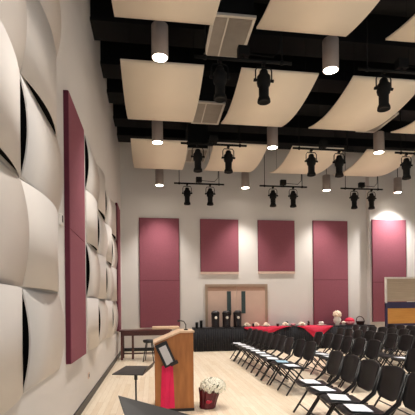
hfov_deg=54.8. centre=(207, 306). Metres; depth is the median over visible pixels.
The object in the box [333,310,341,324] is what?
flower vase
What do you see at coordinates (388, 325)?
folding chair
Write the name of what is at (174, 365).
lectern
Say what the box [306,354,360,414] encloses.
folding chair
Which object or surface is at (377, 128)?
ceiling vent
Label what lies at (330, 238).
acoustic panel
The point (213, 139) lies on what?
bar
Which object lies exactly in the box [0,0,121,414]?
wall
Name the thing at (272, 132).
pendant light
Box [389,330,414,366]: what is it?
folding chair
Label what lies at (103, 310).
acoustic panel
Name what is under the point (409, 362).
folding chair
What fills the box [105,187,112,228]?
acoustic panel
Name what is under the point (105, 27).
ceiling beam
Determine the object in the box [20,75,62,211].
acoustic panel
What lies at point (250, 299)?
door
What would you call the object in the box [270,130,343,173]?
cloud
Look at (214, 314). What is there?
urn
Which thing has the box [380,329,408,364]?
folding chair
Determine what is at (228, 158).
spotlight
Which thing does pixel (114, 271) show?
acoustic panel
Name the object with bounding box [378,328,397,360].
folding chair
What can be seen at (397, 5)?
ceiling beam
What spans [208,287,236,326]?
door
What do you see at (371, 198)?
spotlight
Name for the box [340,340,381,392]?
folding chair
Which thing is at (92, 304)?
acoustic panel
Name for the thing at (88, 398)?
baseboard
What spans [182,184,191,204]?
spotlight
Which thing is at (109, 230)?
acoustic panel
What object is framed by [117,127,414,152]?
ceiling beam
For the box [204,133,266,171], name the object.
cloud
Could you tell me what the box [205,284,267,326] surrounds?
trim
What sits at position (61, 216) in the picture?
thermostat
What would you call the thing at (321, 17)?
cloud
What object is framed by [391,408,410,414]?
folding chair
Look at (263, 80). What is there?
spotlight
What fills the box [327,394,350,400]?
program
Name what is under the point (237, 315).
urn
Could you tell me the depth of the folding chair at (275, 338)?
8.62 m
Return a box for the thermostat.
[59,214,63,225]
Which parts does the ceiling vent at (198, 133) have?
grille frame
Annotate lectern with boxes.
[153,320,193,411]
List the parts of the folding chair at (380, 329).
backrest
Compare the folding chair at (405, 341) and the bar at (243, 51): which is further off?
the folding chair at (405, 341)
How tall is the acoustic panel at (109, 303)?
0.799 m
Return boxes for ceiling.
[113,0,414,121]
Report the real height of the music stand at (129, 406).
0.883 m
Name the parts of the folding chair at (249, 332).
backrest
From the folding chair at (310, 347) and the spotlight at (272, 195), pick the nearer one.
the folding chair at (310, 347)
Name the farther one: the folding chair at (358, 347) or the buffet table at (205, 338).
the buffet table at (205, 338)
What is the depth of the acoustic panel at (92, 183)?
6.35 m
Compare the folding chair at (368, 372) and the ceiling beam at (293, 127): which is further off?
the ceiling beam at (293, 127)
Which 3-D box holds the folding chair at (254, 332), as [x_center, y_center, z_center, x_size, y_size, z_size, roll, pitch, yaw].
[1.006,1.019,10.333,0.580,0.858,0.451,-1,0,-10]
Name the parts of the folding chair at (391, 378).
seat, leg, backrest, leg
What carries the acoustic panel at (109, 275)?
in the wall at (78, 67)
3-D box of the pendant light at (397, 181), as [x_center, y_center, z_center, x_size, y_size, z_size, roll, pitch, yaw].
[6.464,-4.693,13.610,0.256,1.650,0.256,-1,0,-8]
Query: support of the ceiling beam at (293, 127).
attached to the ceiling
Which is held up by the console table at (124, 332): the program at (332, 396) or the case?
the case
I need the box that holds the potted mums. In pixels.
[199,377,225,409]
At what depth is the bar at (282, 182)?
12.59 m
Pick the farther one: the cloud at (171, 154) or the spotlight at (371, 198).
the spotlight at (371, 198)
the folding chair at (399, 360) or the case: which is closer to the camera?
the folding chair at (399, 360)
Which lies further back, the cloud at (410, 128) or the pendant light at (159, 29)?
the cloud at (410, 128)
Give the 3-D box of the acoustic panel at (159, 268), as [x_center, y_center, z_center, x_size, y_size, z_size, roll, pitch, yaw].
[-1.589,-1.118,13.281,1.320,3.630,0.055,-1,0,-8]
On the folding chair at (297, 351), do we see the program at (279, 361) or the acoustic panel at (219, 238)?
the program at (279, 361)
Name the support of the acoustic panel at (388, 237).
attached to the wall at (388, 205)
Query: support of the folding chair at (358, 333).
on the floor
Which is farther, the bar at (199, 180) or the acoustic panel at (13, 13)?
the bar at (199, 180)
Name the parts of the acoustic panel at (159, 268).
edge frame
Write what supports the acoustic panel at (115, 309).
in the wall at (78, 67)
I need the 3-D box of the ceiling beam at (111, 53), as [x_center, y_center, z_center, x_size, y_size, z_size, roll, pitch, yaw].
[3.442,-5.226,9.109,11.400,0.520,0.520,-1,0,-8]
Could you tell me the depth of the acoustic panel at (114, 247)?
10.11 m
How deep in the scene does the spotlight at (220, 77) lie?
6.15 m
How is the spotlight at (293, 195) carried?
hanging from the bar at (282, 182)
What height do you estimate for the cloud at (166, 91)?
1.510 m
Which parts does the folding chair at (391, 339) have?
leg, backrest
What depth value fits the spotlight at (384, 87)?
6.52 m
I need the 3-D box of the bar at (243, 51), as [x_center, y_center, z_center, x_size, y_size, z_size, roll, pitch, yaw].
[0.562,-4.636,6.261,1.550,1.640,0.120,-1,0,-8]
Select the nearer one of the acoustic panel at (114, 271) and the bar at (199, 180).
the acoustic panel at (114, 271)
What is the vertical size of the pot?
0.300 m
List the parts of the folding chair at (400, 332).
backrest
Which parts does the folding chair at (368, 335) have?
backrest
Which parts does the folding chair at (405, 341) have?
seat, leg, backrest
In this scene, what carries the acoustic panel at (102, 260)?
in the wall at (78, 67)
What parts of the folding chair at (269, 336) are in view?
leg, seat, backrest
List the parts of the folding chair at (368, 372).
seat, leg, backrest, leg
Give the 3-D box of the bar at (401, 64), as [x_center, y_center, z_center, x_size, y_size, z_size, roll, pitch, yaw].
[3.217,-4.664,6.625,1.550,1.640,0.120,-1,0,-8]
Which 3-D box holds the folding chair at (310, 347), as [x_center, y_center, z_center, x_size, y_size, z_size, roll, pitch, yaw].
[1.503,1.014,6.686,0.580,0.858,0.451,-1,0,-10]
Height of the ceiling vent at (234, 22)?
1.100 m
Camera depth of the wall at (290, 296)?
13.70 m
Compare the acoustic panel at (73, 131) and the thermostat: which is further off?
the acoustic panel at (73, 131)
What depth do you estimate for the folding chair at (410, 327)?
11.50 m
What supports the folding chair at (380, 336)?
on the floor
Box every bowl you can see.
[345,317,354,324]
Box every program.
[275,360,288,362]
[283,364,299,366]
[299,379,320,383]
[310,386,335,390]
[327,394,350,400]
[343,404,373,411]
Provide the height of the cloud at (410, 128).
1.510 m
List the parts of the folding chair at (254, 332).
backrest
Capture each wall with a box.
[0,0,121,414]
[120,142,366,347]
[366,155,414,331]
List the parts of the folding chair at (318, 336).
backrest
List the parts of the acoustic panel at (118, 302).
edge frame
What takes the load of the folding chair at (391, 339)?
on the floor
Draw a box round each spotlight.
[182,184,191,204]
[191,144,204,172]
[205,185,214,205]
[209,59,229,102]
[221,146,234,173]
[253,62,273,104]
[268,187,277,206]
[288,187,297,207]
[305,149,317,176]
[332,151,345,177]
[349,189,358,208]
[367,190,376,209]
[374,71,393,112]
[400,154,412,179]
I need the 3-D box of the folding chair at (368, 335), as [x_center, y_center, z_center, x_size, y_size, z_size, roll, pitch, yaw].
[3.537,0.992,9.285,0.580,0.858,0.451,-1,0,-9]
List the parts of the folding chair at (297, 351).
leg, seat, backrest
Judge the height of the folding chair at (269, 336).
0.858 m
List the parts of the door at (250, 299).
head panel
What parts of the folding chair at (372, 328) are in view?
backrest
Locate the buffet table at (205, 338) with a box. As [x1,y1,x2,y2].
[192,324,374,351]
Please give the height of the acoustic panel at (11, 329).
0.799 m
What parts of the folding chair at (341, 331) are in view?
backrest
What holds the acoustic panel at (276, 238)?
attached to the wall at (290, 296)
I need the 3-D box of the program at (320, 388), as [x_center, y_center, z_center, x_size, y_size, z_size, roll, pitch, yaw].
[1.378,0.979,4.770,0.200,0.014,0.270,-1,0,-9]
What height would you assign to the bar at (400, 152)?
1.720 m
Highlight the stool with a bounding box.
[143,339,154,361]
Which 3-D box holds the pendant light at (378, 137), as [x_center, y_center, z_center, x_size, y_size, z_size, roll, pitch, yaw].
[4.283,-4.670,10.011,0.256,1.650,0.256,-1,0,-8]
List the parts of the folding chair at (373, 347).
leg, leg, backrest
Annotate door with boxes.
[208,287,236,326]
[236,286,264,325]
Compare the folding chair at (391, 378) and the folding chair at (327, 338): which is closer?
the folding chair at (391, 378)
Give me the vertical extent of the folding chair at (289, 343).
0.858 m
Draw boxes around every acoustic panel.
[0,0,26,71]
[0,20,20,177]
[0,160,28,285]
[0,284,22,414]
[20,0,56,137]
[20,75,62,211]
[21,180,58,291]
[22,289,64,392]
[39,0,60,58]
[63,90,85,363]
[85,136,99,204]
[85,190,97,251]
[86,243,100,297]
[86,298,98,349]
[97,165,105,221]
[97,212,107,257]
[98,254,105,299]
[99,300,108,341]
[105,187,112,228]
[105,223,111,265]
[106,262,113,299]
[106,300,112,337]
[110,199,115,240]
[111,236,117,268]
[111,267,116,300]
[112,301,117,332]
[115,203,120,330]
[139,218,179,327]
[200,219,238,273]
[257,220,294,273]
[312,220,347,324]
[371,219,406,321]
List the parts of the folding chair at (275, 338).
leg, seat, backrest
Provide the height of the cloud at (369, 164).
1.510 m
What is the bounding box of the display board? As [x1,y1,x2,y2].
[383,277,414,350]
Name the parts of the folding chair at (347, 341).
backrest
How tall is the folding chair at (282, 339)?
0.858 m
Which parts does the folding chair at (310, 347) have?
leg, seat, backrest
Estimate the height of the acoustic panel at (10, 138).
0.794 m
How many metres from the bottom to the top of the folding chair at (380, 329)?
0.858 m
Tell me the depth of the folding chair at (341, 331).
10.73 m
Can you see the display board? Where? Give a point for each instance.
(396, 288)
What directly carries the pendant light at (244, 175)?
in the ceiling
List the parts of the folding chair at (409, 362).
backrest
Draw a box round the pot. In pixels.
[199,385,219,409]
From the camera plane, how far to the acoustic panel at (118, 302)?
11.27 m
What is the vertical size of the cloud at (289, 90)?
1.510 m
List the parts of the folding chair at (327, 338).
backrest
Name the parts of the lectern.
plaque frame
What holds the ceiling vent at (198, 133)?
in the ceiling
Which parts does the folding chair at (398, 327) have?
backrest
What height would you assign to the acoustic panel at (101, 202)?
0.809 m
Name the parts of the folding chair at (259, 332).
backrest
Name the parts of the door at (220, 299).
head panel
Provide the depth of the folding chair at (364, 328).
11.74 m
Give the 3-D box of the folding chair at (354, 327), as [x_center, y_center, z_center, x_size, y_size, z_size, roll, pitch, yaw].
[4.293,0.984,12.172,0.580,0.858,0.451,-1,0,-6]
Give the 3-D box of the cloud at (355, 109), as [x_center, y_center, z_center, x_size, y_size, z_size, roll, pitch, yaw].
[3.163,-4.728,8.308,1.400,1.510,2.090,-1,0,-8]
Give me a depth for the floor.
6.99 m
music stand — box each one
[112,361,154,399]
[118,395,188,414]
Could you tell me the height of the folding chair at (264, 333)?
0.858 m
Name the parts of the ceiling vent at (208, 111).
grille frame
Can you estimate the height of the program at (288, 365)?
0.014 m
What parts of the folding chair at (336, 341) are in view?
backrest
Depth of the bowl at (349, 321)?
13.63 m
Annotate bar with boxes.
[174,139,223,185]
[181,122,246,146]
[195,25,291,65]
[259,145,306,187]
[292,111,353,151]
[340,169,382,190]
[358,15,414,74]
[395,109,414,154]
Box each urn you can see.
[211,311,219,327]
[222,310,230,326]
[233,310,241,326]
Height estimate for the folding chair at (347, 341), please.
0.858 m
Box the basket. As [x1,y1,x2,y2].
[356,316,364,324]
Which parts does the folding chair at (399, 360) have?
seat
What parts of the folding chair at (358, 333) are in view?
backrest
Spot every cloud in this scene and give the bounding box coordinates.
[112,0,219,24]
[120,24,203,121]
[131,138,187,169]
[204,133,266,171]
[221,58,318,126]
[256,0,379,36]
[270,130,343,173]
[308,42,414,130]
[333,134,414,176]
[385,0,414,42]
[391,121,414,133]
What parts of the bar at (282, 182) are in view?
hanger rod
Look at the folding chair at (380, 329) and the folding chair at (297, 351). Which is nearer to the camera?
the folding chair at (297, 351)
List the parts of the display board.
rail, panel, panel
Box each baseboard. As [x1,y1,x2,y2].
[74,351,120,414]
[124,347,154,351]
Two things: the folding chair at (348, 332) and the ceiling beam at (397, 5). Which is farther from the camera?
the folding chair at (348, 332)
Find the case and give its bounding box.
[152,326,179,329]
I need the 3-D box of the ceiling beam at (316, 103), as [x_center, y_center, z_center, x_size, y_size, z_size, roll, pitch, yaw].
[3.285,-5.245,10.248,11.400,0.480,0.520,-1,0,-8]
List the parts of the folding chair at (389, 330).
backrest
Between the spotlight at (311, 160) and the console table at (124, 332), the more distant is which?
the console table at (124, 332)
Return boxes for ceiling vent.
[185,123,208,162]
[191,76,225,124]
[205,0,256,57]
[356,112,398,132]
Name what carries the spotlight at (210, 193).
hanging from the bar at (199, 180)
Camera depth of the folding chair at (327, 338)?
8.77 m
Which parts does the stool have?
seat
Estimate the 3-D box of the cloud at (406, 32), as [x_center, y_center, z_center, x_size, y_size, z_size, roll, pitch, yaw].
[3.590,-4.733,5.192,1.400,1.510,2.200,-1,0,-8]
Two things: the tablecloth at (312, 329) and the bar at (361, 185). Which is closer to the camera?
the bar at (361, 185)
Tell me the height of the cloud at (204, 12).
1.510 m
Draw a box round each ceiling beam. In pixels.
[90,0,414,64]
[100,41,414,97]
[107,78,414,120]
[113,105,414,141]
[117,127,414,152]
[374,0,414,11]
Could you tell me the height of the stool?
0.582 m
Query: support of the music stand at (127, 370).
on the floor
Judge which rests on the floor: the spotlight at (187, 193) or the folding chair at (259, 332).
the folding chair at (259, 332)
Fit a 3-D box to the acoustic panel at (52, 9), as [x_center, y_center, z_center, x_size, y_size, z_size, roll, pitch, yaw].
[-1.505,-3.024,3.654,0.068,0.814,1.192,-1,0,-8]
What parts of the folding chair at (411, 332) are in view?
backrest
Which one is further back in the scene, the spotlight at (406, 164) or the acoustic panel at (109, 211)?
the spotlight at (406, 164)
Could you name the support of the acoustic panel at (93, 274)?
in the wall at (78, 67)
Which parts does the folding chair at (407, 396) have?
backrest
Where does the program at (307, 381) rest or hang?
on the folding chair at (335, 358)
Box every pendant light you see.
[151,20,167,62]
[152,120,162,144]
[155,169,163,186]
[241,172,248,188]
[267,126,277,149]
[322,35,338,74]
[322,169,330,191]
[373,130,384,154]
[393,168,401,193]
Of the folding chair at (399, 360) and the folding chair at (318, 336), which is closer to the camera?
the folding chair at (399, 360)
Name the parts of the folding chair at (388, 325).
backrest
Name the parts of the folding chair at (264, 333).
leg, backrest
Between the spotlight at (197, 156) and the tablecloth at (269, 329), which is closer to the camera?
the spotlight at (197, 156)
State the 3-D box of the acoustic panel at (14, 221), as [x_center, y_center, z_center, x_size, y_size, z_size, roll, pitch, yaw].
[-1.315,-0.561,2.455,0.068,0.814,1.212,-1,0,-8]
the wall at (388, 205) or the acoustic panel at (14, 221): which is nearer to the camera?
the acoustic panel at (14, 221)
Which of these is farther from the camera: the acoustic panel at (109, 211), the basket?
the basket
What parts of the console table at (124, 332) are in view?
leg, leg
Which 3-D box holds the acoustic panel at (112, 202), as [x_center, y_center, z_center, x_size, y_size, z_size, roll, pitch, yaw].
[-2.396,-2.188,10.273,0.082,0.809,1.192,-1,0,-8]
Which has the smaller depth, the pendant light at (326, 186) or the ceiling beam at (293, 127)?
the ceiling beam at (293, 127)
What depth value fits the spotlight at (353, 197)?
12.91 m
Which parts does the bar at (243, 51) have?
hanger rod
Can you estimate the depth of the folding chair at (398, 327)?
11.91 m
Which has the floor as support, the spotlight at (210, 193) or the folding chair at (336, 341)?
the folding chair at (336, 341)
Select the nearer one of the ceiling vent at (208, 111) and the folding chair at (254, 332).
the ceiling vent at (208, 111)
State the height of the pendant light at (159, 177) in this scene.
1.650 m
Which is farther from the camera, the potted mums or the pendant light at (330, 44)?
the pendant light at (330, 44)
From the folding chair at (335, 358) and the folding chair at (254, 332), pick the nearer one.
the folding chair at (335, 358)
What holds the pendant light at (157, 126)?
in the ceiling
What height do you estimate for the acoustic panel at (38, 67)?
0.809 m
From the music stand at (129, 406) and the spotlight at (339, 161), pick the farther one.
the spotlight at (339, 161)
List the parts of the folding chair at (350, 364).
leg, seat, leg, backrest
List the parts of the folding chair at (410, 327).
backrest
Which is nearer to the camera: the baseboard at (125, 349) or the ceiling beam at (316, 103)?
the ceiling beam at (316, 103)
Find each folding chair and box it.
[230,328,252,360]
[234,329,257,362]
[237,330,262,363]
[241,331,267,368]
[246,332,273,370]
[250,334,281,375]
[255,335,285,379]
[261,337,295,384]
[269,339,305,388]
[277,341,316,395]
[293,350,343,414]
[297,331,323,370]
[303,333,333,370]
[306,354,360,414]
[310,334,342,374]
[319,359,380,414]
[320,336,353,382]
[321,328,344,360]
[326,328,353,360]
[328,338,366,387]
[336,365,406,414]
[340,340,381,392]
[343,325,359,353]
[346,329,362,354]
[352,330,374,360]
[359,326,376,356]
[360,325,367,336]
[363,332,385,366]
[372,333,398,366]
[373,348,414,405]
[377,327,387,356]
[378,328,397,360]
[379,334,414,373]
[380,325,405,353]
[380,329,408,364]
[381,324,395,351]
[385,373,414,414]
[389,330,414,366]
[391,338,414,374]
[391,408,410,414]
[392,325,414,352]
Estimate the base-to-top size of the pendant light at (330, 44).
1.650 m
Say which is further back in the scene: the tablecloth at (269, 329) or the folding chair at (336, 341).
the tablecloth at (269, 329)
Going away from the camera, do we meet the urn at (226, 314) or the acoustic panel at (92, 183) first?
the acoustic panel at (92, 183)
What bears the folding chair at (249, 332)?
on the floor
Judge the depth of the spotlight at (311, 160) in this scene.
9.57 m
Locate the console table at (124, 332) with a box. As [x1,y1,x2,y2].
[119,329,171,359]
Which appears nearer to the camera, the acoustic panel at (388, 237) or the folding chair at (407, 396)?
the folding chair at (407, 396)
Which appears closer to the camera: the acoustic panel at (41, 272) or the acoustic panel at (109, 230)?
the acoustic panel at (41, 272)
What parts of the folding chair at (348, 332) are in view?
backrest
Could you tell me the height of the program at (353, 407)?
0.014 m
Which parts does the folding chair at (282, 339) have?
seat, backrest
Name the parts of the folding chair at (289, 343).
seat, leg, backrest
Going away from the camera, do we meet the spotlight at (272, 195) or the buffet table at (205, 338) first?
the spotlight at (272, 195)
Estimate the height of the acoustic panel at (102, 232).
0.794 m
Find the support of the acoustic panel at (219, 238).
attached to the wall at (290, 296)
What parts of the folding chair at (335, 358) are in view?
leg, seat, leg, backrest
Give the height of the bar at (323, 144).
1.720 m
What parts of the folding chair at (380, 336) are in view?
backrest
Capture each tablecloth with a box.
[244,326,290,332]
[298,325,332,336]
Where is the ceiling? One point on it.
(374, 11)
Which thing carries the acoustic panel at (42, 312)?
in the wall at (78, 67)
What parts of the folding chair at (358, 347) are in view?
leg, backrest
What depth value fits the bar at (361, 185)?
12.97 m
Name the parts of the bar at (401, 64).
hanger rod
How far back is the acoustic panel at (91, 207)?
6.31 m
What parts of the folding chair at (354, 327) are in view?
backrest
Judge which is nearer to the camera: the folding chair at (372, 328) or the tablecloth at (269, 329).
the folding chair at (372, 328)
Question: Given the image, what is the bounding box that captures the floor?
[81,346,414,414]

